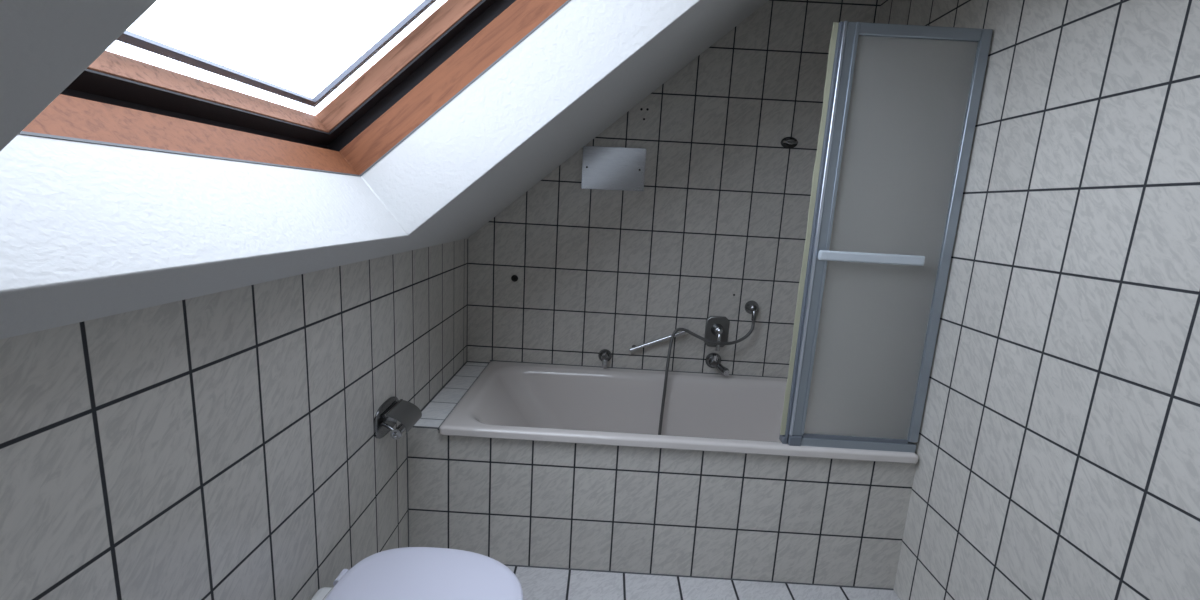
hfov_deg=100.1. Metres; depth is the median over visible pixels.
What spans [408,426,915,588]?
wall
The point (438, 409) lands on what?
ledge
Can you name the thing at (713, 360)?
spout
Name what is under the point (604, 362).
outlet
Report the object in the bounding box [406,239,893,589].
trim
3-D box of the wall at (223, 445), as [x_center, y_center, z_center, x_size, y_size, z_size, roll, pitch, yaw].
[-0.769,0.556,0.987,0.120,1.164,3.200,3,10,1]
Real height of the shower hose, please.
0.712 m
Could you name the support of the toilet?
on the floor
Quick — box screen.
[779,21,992,452]
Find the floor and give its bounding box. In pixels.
[507,566,900,599]
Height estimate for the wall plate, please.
0.200 m
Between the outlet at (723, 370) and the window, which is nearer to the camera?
the window
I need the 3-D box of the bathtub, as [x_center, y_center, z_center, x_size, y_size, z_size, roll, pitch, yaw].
[0.269,0.699,2.214,1.703,0.554,0.792,3,10,1]
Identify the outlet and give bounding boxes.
[602,360,607,367]
[716,364,729,375]
[751,311,756,320]
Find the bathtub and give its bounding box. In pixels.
[439,361,917,463]
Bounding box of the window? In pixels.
[19,0,570,176]
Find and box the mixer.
[704,316,729,350]
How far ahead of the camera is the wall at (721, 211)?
2.43 m
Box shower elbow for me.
[745,300,758,320]
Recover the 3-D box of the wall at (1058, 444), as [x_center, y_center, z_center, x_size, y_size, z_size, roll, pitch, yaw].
[1.213,0.038,0.852,0.120,2.450,3.200,3,10,1]
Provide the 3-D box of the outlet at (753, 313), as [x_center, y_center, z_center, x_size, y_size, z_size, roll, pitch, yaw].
[0.748,0.070,2.446,0.026,0.057,0.034,3,10,1]
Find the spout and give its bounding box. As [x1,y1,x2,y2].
[598,349,611,367]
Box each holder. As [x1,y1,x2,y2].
[373,396,421,439]
[781,137,797,147]
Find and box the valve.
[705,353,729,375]
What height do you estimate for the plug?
0.034 m
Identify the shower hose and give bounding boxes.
[658,321,754,434]
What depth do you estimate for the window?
1.32 m
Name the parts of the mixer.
lever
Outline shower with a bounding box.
[629,329,688,351]
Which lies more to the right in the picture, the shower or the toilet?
the shower
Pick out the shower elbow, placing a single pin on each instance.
(751, 307)
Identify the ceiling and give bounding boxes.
[0,0,768,338]
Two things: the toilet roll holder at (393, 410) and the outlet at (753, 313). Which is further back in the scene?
the outlet at (753, 313)
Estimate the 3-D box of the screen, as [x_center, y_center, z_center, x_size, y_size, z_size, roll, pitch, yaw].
[0.921,-0.157,1.674,0.484,1.398,0.080,3,10,1]
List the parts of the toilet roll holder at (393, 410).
arm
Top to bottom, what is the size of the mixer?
0.157 m
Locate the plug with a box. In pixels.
[511,275,517,281]
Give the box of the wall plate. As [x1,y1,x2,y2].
[581,146,645,190]
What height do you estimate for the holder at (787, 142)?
0.052 m
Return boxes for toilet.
[311,547,522,599]
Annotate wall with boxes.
[0,238,467,599]
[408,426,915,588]
[467,0,880,377]
[878,0,1199,599]
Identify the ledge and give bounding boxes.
[414,362,487,426]
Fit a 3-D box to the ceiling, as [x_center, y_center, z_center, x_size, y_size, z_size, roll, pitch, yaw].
[0.014,-0.721,0.736,1.743,1.522,3.400,3,10,1]
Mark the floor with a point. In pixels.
(536, 583)

